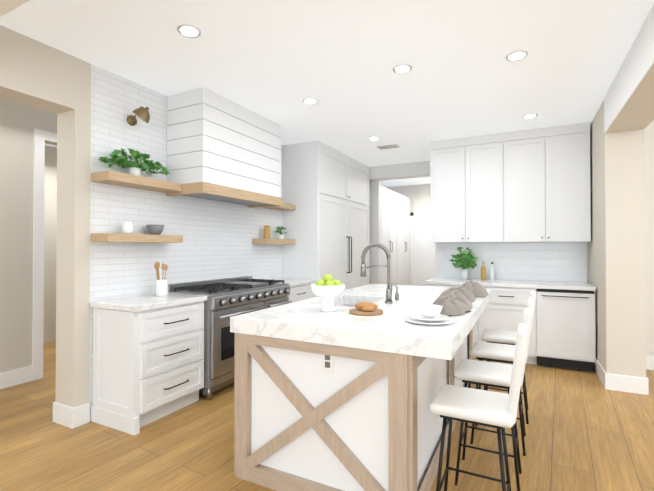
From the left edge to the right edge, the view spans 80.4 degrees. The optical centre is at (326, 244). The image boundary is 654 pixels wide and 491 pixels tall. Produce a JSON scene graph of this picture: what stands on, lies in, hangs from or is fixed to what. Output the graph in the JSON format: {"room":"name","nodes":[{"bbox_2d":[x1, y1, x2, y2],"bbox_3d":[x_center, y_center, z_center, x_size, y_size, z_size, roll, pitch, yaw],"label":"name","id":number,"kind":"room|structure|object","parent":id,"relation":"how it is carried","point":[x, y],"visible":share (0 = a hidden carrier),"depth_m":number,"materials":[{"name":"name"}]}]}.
{"room":"kitchen","nodes":[
{"label":"kitchen","id":0,"kind":"room"},
{"bbox_2d":[0,98,56,388],"bbox_3d":[-3.112,-0.011,3.717,0.150,2.750,12.000,0,-1,27],"label":"wall","id":1,"kind":"structure","parent":0,"point":[28,200],"depth_m":3.81,"materials":[{"name":"beige paint"}]},
{"bbox_2d":[0,25,75,113],"bbox_3d":[-3.299,-1.222,0.347,0.233,0.390,5.810,0,-1,27],"label":"header beam","id":2,"kind":"structure","parent":0,"point":[37,74],"depth_m":2.66,"materials":[{"name":"beige paint"}]},
{"bbox_2d":[53,57,90,428],"bbox_3d":[-1.952,-0.018,2.966,0.261,2.750,0.129,0,-1,27],"label":"column","id":3,"kind":"structure","parent":0,"point":[71,406],"depth_m":2.92,"materials":[{"name":"beige paint"}]},
{"bbox_2d":[89,64,282,420],"bbox_3d":[-0.858,0.003,5.104,0.231,2.750,4.675,0,-1,27],"label":"wall tile","id":4,"kind":"structure","parent":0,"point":[218,236],"depth_m":3.45,"materials":[{"name":"white tile"}]},
{"bbox_2d":[91,233,182,242],"bbox_3d":[-1.560,-0.048,3.243,0.210,0.065,0.710,0,-1,27],"label":"shelf","id":5,"kind":"object","parent":4,"relation":"attached to","point":[121,237],"visible":1,"depth_m":3.08,"materials":[{"name":"brown wood"}]},
{"bbox_2d":[122,221,136,233],"bbox_3d":[-1.607,-0.131,3.158,0.086,0.100,0.119,0,-1,27],"label":"mug","id":6,"kind":"object","parent":5,"relation":"on","point":[127,227],"visible":0.94,"depth_m":3.11,"materials":[{"name":"white ceramic"}]},
{"bbox_2d":[146,225,163,234],"bbox_3d":[-1.497,-0.123,3.374,0.144,0.088,0.144,0,-1,27],"label":"bowl","id":7,"kind":"object","parent":5,"relation":"on","point":[155,229],"visible":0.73,"depth_m":3.33,"materials":[{"name":"grey ceramic"}]},
{"bbox_2d":[127,106,149,125],"bbox_3d":[-1.577,-1.079,3.225,0.210,0.144,0.137,0,-1,27],"label":"sconce","id":8,"kind":"object","parent":4,"relation":"attached to","point":[142,113],"visible":1,"depth_m":3.21,"materials":[{"name":"gold metal"}]},
{"bbox_2d":[91,87,295,210],"bbox_3d":[-1.007,-0.913,4.052,0.464,0.932,2.640,0,-1,27],"label":"range hood","id":9,"kind":"object","parent":4,"relation":"attached to","point":[221,148],"visible":1,"depth_m":3.60,"materials":[{"name":"white wood"}]},
{"bbox_2d":[98,148,170,175],"bbox_3d":[-1.586,-0.662,3.199,0.371,0.226,0.596,0,-1,27],"label":"potted plant","id":10,"kind":"object","parent":9,"relation":"on","point":[133,166],"visible":0.98,"depth_m":3.14,"materials":[{"name":"green plant"}]},
{"bbox_2d":[252,239,294,244],"bbox_3d":[-0.671,-0.031,4.978,0.210,0.065,0.670,0,-1,27],"label":"shelf","id":11,"kind":"object","parent":4,"relation":"attached to","point":[274,241],"visible":1,"depth_m":4.77,"materials":[{"name":"brown wood"}]},
{"bbox_2d":[264,225,269,238],"bbox_3d":[-0.749,-0.150,4.834,0.086,0.168,0.086,0,-1,27],"label":"bottle","id":12,"kind":"object","parent":11,"relation":"on","point":[266,231],"visible":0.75,"depth_m":4.80,"materials":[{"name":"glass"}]},
{"bbox_2d":[275,226,286,238],"bbox_3d":[-0.600,-0.153,5.102,0.145,0.180,0.193,0,-1,27],"label":"potted plant","id":13,"kind":"object","parent":11,"relation":"on","point":[280,236],"visible":0.98,"depth_m":5.08,"materials":[{"name":"green plant"}]},
{"bbox_2d":[0,342,653,490],"bbox_3d":[0.812,1.392,3.941,14.000,0.050,16.000,0,-1,27],"label":"floor","id":14,"kind":"structure","parent":0,"point":[586,430],"depth_m":2.60,"materials":[{"name":"brown wood"}]},
{"bbox_2d":[90,293,206,435],"bbox_3d":[-1.418,0.902,3.147,0.543,0.915,0.695,0,-1,27],"label":"base cabinet","id":15,"kind":"object","parent":14,"relation":"on","point":[148,359],"visible":1,"depth_m":2.92,"materials":[{"name":"white wood"}]},
{"bbox_2d":[154,262,167,295],"bbox_3d":[-1.439,0.297,3.352,0.100,0.297,0.120,0,-1,27],"label":"utensil crock","id":16,"kind":"object","parent":15,"relation":"on","point":[161,287],"visible":1,"depth_m":3.32,"materials":[{"name":"white ceramic"}]},
{"bbox_2d":[168,276,291,399],"bbox_3d":[-0.934,0.872,3.982,0.637,0.990,1.223,0,-1,27],"label":"range","id":17,"kind":"object","parent":14,"relation":"on","point":[226,300],"visible":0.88,"depth_m":3.52,"materials":[{"name":"silver metal"}]},
{"bbox_2d":[271,278,315,301],"bbox_3d":[-0.534,0.918,4.872,0.543,0.915,0.719,0,-1,27],"label":"base cabinet","id":18,"kind":"object","parent":14,"relation":"on","point":[300,289],"visible":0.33,"depth_m":4.80,"materials":[{"name":"white wood"}]},
{"bbox_2d":[283,140,350,296],"bbox_3d":[-0.131,0.010,5.644,0.565,2.746,0.999,0,-1,27],"label":"tall cabinet","id":19,"kind":"object","parent":14,"relation":"on","point":[326,223],"depth_m":5.26,"materials":[{"name":"white wood"}]},
{"bbox_2d":[230,304,472,490],"bbox_3d":[0.450,0.936,3.063,1.060,0.844,2.340,0,-1,27],"label":"kitchen island","id":20,"kind":"object","parent":14,"relation":"on","point":[341,398],"depth_m":2.05,"materials":[{"name":"white wood"}]},
{"bbox_2d":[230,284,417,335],"bbox_3d":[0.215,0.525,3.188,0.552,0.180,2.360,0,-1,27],"label":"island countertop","id":21,"kind":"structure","parent":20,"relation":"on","point":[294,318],"depth_m":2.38,"materials":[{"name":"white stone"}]},
{"bbox_2d":[311,274,344,311],"bbox_3d":[0.006,0.309,2.488,0.224,0.236,0.224,0,-1,27],"label":"fruit bowl","id":22,"kind":"object","parent":21,"relation":"on","point":[327,289],"visible":1,"depth_m":2.44,"materials":[{"name":"white ceramic"}]},
{"bbox_2d":[360,243,392,303],"bbox_3d":[0.378,0.210,2.899,0.252,0.441,0.110,0,-1,27],"label":"faucet","id":23,"kind":"object","parent":21,"relation":"on","point":[363,273],"visible":1,"depth_m":2.85,"materials":[{"name":"grey metal"}]},
{"bbox_2d":[310,286,491,359],"bbox_3d":[0.766,0.522,2.905,0.710,0.180,2.360,0,-1,27],"label":"island countertop","id":24,"kind":"structure","parent":20,"relation":"on","point":[389,329],"depth_m":1.99,"materials":[{"name":"white stone"}]},
{"bbox_2d":[349,302,382,315],"bbox_3d":[0.242,0.393,2.400,0.210,0.068,0.210,0,-1,27],"label":"board","id":25,"kind":"object","parent":24,"relation":"on","point":[366,309],"visible":1,"depth_m":2.35,"materials":[{"name":"brown wood"}]},
{"bbox_2d":[390,284,398,299],"bbox_3d":[0.519,0.371,3.022,0.087,0.121,0.032,0,-1,27],"label":"soap dispenser","id":26,"kind":"object","parent":24,"relation":"on","point":[396,295],"visible":0.94,"depth_m":3.00,"materials":[{"name":"grey metal"}]},
{"bbox_2d":[404,304,454,324],"bbox_3d":[0.557,0.381,2.115,0.270,0.086,0.270,0,-1,27],"label":"plate setting","id":27,"kind":"object","parent":24,"relation":"on","point":[429,314],"visible":1,"depth_m":2.08,"materials":[{"name":"white ceramic"}]},
{"bbox_2d":[433,295,471,315],"bbox_3d":[0.759,0.373,2.421,0.252,0.103,0.351,0,-1,27],"label":"napkin","id":28,"kind":"object","parent":24,"relation":"on","point":[451,306],"visible":0.88,"depth_m":2.36,"materials":[{"name":"fabric"}]},
{"bbox_2d":[439,290,471,308],"bbox_3d":[0.901,0.376,2.733,0.253,0.103,0.335,0,-1,27],"label":"napkin","id":29,"kind":"object","parent":24,"relation":"on","point":[461,298],"visible":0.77,"depth_m":2.65,"materials":[{"name":"fabric"}]},
{"bbox_2d":[446,286,475,301],"bbox_3d":[1.020,0.378,3.005,0.253,0.103,0.367,0,-1,27],"label":"napkin","id":30,"kind":"object","parent":24,"relation":"on","point":[468,295],"visible":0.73,"depth_m":2.97,"materials":[{"name":"fabric"}]},
{"bbox_2d":[461,280,480,286],"bbox_3d":[1.327,0.382,3.532,0.256,0.105,0.339,0,-1,27],"label":"napkin","id":31,"kind":"object","parent":24,"relation":"on","point":[469,282],"visible":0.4,"depth_m":3.56,"materials":[{"name":"fabric"}]},
{"bbox_2d":[465,284,488,296],"bbox_3d":[1.213,0.381,3.257,0.276,0.103,0.304,0,-1,27],"label":"napkin","id":32,"kind":"object","parent":24,"relation":"on","point":[477,290],"visible":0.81,"depth_m":3.18,"materials":[{"name":"fabric"}]},
{"bbox_2d":[351,158,369,288],"bbox_3d":[0.263,0.017,6.413,0.565,2.746,1.024,0,-1,27],"label":"tall cabinet","id":33,"kind":"object","parent":14,"relation":"on","point":[360,209],"depth_m":6.34,"materials":[{"name":"white wood"}]},
{"bbox_2d":[381,186,400,284],"bbox_3d":[0.959,0.175,7.551,0.575,2.450,1.090,0,-1,27],"label":"tall cabinet","id":34,"kind":"object","parent":14,"relation":"on","point":[395,224],"depth_m":7.51,"materials":[{"name":"white wood"}]},
{"bbox_2d":[401,195,410,284],"bbox_3d":[1.404,0.184,8.419,0.575,2.450,1.100,0,-1,27],"label":"tall cabinet","id":35,"kind":"object","parent":14,"relation":"on","point":[405,201],"depth_m":8.40,"materials":[{"name":"white wood"}]},
{"bbox_2d":[426,285,484,344],"bbox_3d":[1.691,0.939,5.023,0.676,0.876,0.635,0,-1,27],"label":"base cabinet","id":36,"kind":"object","parent":14,"relation":"on","point":[479,326],"depth_m":4.61,"materials":[{"name":"white wood"}]},
{"bbox_2d":[430,323,526,490],"bbox_3d":[0.698,0.855,1.769,0.391,0.985,0.310,0,-1,27],"label":"stool","id":37,"kind":"object","parent":14,"relation":"on","point":[497,410],"visible":1,"depth_m":1.70,"materials":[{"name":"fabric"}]},
{"bbox_2d":[454,308,531,490],"bbox_3d":[0.955,0.859,2.221,0.391,0.985,0.310,0,-1,27],"label":"stool","id":38,"kind":"object","parent":14,"relation":"on","point":[469,372],"visible":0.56,"depth_m":2.16,"materials":[{"name":"fabric"}]},
{"bbox_2d":[470,298,533,455],"bbox_3d":[1.212,0.863,2.674,0.391,0.985,0.310,0,-1,27],"label":"stool","id":39,"kind":"object","parent":14,"relation":"on","point":[488,351],"visible":0.48,"depth_m":2.60,"materials":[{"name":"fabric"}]},
{"bbox_2d":[481,291,535,423],"bbox_3d":[1.462,0.867,3.119,0.391,0.985,0.310,0,-1,27],"label":"stool","id":40,"kind":"object","parent":14,"relation":"on","point":[498,336],"visible":0.54,"depth_m":3.04,"materials":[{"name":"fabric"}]},
{"bbox_2d":[485,285,544,365],"bbox_3d":[2.218,0.937,4.753,0.725,0.876,0.635,0,-1,27],"label":"base cabinet","id":41,"kind":"object","parent":14,"relation":"on","point":[505,310],"depth_m":4.43,"materials":[{"name":"white wood"}]},
{"bbox_2d":[545,289,595,371],"bbox_3d":[2.708,0.934,4.502,0.609,0.876,0.635,0,-1,27],"label":"dishwasher","id":42,"kind":"object","parent":14,"relation":"on","point":[563,332],"depth_m":4.19,"materials":[{"name":"white metal"}]},
{"bbox_2d":[425,277,595,292],"bbox_3d":[2.182,0.497,4.769,1.785,0.076,0.647,0,-1,27],"label":"countertop","id":43,"kind":"structure","parent":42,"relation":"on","point":[496,284],"depth_m":4.50,"materials":[{"name":"white stone"}]},
{"bbox_2d":[449,247,477,279],"bbox_3d":[1.779,0.248,5.030,0.375,0.426,0.584,0,-1,27],"label":"potted plant","id":44,"kind":"object","parent":43,"relation":"on","point":[464,261],"visible":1,"depth_m":4.96,"materials":[{"name":"green plant"}]},
{"bbox_2d":[481,261,485,279],"bbox_3d":[2.012,0.341,4.977,0.064,0.240,0.062,0,-1,27],"label":"bottle","id":45,"kind":"object","parent":43,"relation":"on","point":[483,272],"visible":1,"depth_m":4.95,"materials":[{"name":"orange glass"}]},
{"bbox_2d":[490,262,494,279],"bbox_3d":[2.119,0.346,4.967,0.060,0.230,0.058,0,-1,27],"label":"bottle","id":46,"kind":"object","parent":43,"relation":"on","point":[492,273],"visible":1,"depth_m":4.95,"materials":[{"name":"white glass"}]},
{"bbox_2d":[0,0,653,186],"bbox_3d":[0.812,-1.408,3.967,14.000,0.050,16.000,0,-1,27],"label":"ceiling","id":47,"kind":"structure","parent":0,"point":[277,61],"depth_m":2.87,"materials":[{"name":"white paint"}]},
{"bbox_2d":[0,0,30,16],"bbox_3d":[-0.614,-1.258,1.337,3.641,0.300,0.080,0,-1,27],"label":"cross beam","id":48,"kind":"structure","parent":47,"relation":"attached to","point":[6,6],"depth_m":1.79,"materials":[{"name":"white paint"}]},
{"bbox_2d":[177,24,200,37],"bbox_3d":[-0.901,-1.393,2.531,0.149,0.007,0.149,0,-1,3],"label":"recessed light","id":49,"kind":"object","parent":47,"relation":"in","point":[189,30],"depth_m":2.52,"materials":[{"name":"white"}]},
{"bbox_2d":[303,98,317,103],"bbox_3d":[-0.160,-1.381,3.736,0.149,0.007,0.149,0,-1,18],"label":"recessed light","id":50,"kind":"object","parent":47,"relation":"in","point":[307,100],"depth_m":3.72,"materials":[{"name":"white"}]},
{"bbox_2d":[368,137,379,139],"bbox_3d":[0.607,-1.369,5.015,0.149,0.007,0.149,0,-1,21],"label":"recessed light","id":51,"kind":"object","parent":47,"relation":"in","point":[370,138],"depth_m":5.00,"materials":[{"name":"white"}]},
{"bbox_2d":[375,144,399,149],"bbox_3d":[0.853,-1.364,5.429,0.300,0.009,0.200,0,-1,27],"label":"air vent","id":52,"kind":"object","parent":47,"relation":"in","point":[390,146],"depth_m":5.40,"materials":[{"name":"white metal"}]},
{"bbox_2d":[393,64,411,72],"bbox_3d":[0.597,-1.387,3.065,0.149,0.007,0.149,0,-1,21],"label":"recessed light","id":53,"kind":"object","parent":47,"relation":"in","point":[402,68],"depth_m":3.05,"materials":[{"name":"white"}]},
{"bbox_2d":[506,50,527,60],"bbox_3d":[1.400,-1.389,2.856,0.149,0.007,0.149,0,-1,3],"label":"recessed light","id":54,"kind":"object","parent":47,"relation":"in","point":[516,55],"depth_m":2.84,"materials":[{"name":"white"}]},
{"bbox_2d":[522,113,537,118],"bbox_3d":[2.182,-1.377,4.164,0.149,0.007,0.149,0,-1,-12],"label":"recessed light","id":55,"kind":"object","parent":47,"relation":"in","point":[527,116],"depth_m":4.16,"materials":[{"name":"white"}]},
{"bbox_2d":[604,4,653,133],"bbox_3d":[0.808,-1.252,-0.212,0.299,0.340,8.560,0,-1,27],"label":"beam","id":56,"kind":"structure","parent":47,"relation":"attached to","point":[629,101],"depth_m":2.86,"materials":[{"name":"beige paint"}]},
{"bbox_2d":[369,161,430,283],"bbox_3d":[1.176,0.017,6.683,1.740,2.750,0.250,0,-1,27],"label":"wall","id":57,"kind":"structure","parent":0,"point":[418,196],"depth_m":6.62,"materials":[{"name":"white paint"}]},
{"bbox_2d":[411,212,435,285],"bbox_3d":[2.340,0.350,8.524,0.990,2.120,0.060,0,-1,27],"label":"hall door","id":58,"kind":"structure","parent":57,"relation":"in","point":[423,267],"depth_m":8.62,"materials":[{"name":"white wood"}]},
{"bbox_2d":[503,242,588,282],"bbox_3d":[2.431,0.002,5.080,1.655,2.750,0.120,0,-1,27],"label":"wall","id":59,"kind":"structure","parent":0,"point":[587,266],"depth_m":4.65,"materials":[{"name":"white paint"}]},
{"bbox_2d":[430,132,509,241],"bbox_3d":[1.880,-0.696,5.105,0.951,1.347,0.345,0,-1,27],"label":"upper cabinet","id":60,"kind":"object","parent":59,"relation":"attached to","point":[470,176],"depth_m":4.94,"materials":[{"name":"white wood"}]},
{"bbox_2d":[435,242,586,281],"bbox_3d":[2.327,0.219,5.054,1.785,0.484,0.015,0,-1,27],"label":"tile backsplash","id":61,"kind":"structure","parent":59,"relation":"attached to","point":[552,261],"depth_m":4.96,"materials":[{"name":"white tile"}]},
{"bbox_2d":[510,122,590,241],"bbox_3d":[2.622,-0.699,4.725,0.952,1.347,0.345,0,-1,27],"label":"upper cabinet","id":62,"kind":"object","parent":59,"relation":"attached to","point":[531,185],"depth_m":4.53,"materials":[{"name":"white wood"}]},
{"bbox_2d":[588,100,648,394],"bbox_3d":[3.040,-0.007,4.131,0.323,2.750,1.254,0,-1,27],"label":"wall","id":63,"kind":"structure","parent":0,"point":[616,251],"depth_m":3.60,"materials":[{"name":"beige paint"}]},
{"bbox_2d":[644,120,653,369],"bbox_3d":[5.547,-0.015,3.273,4.950,2.750,0.135,0,-1,27],"label":"wall","id":64,"kind":"structure","parent":0,"point":[649,197],"depth_m":4.24,"materials":[{"name":"white paint"}]}
]}

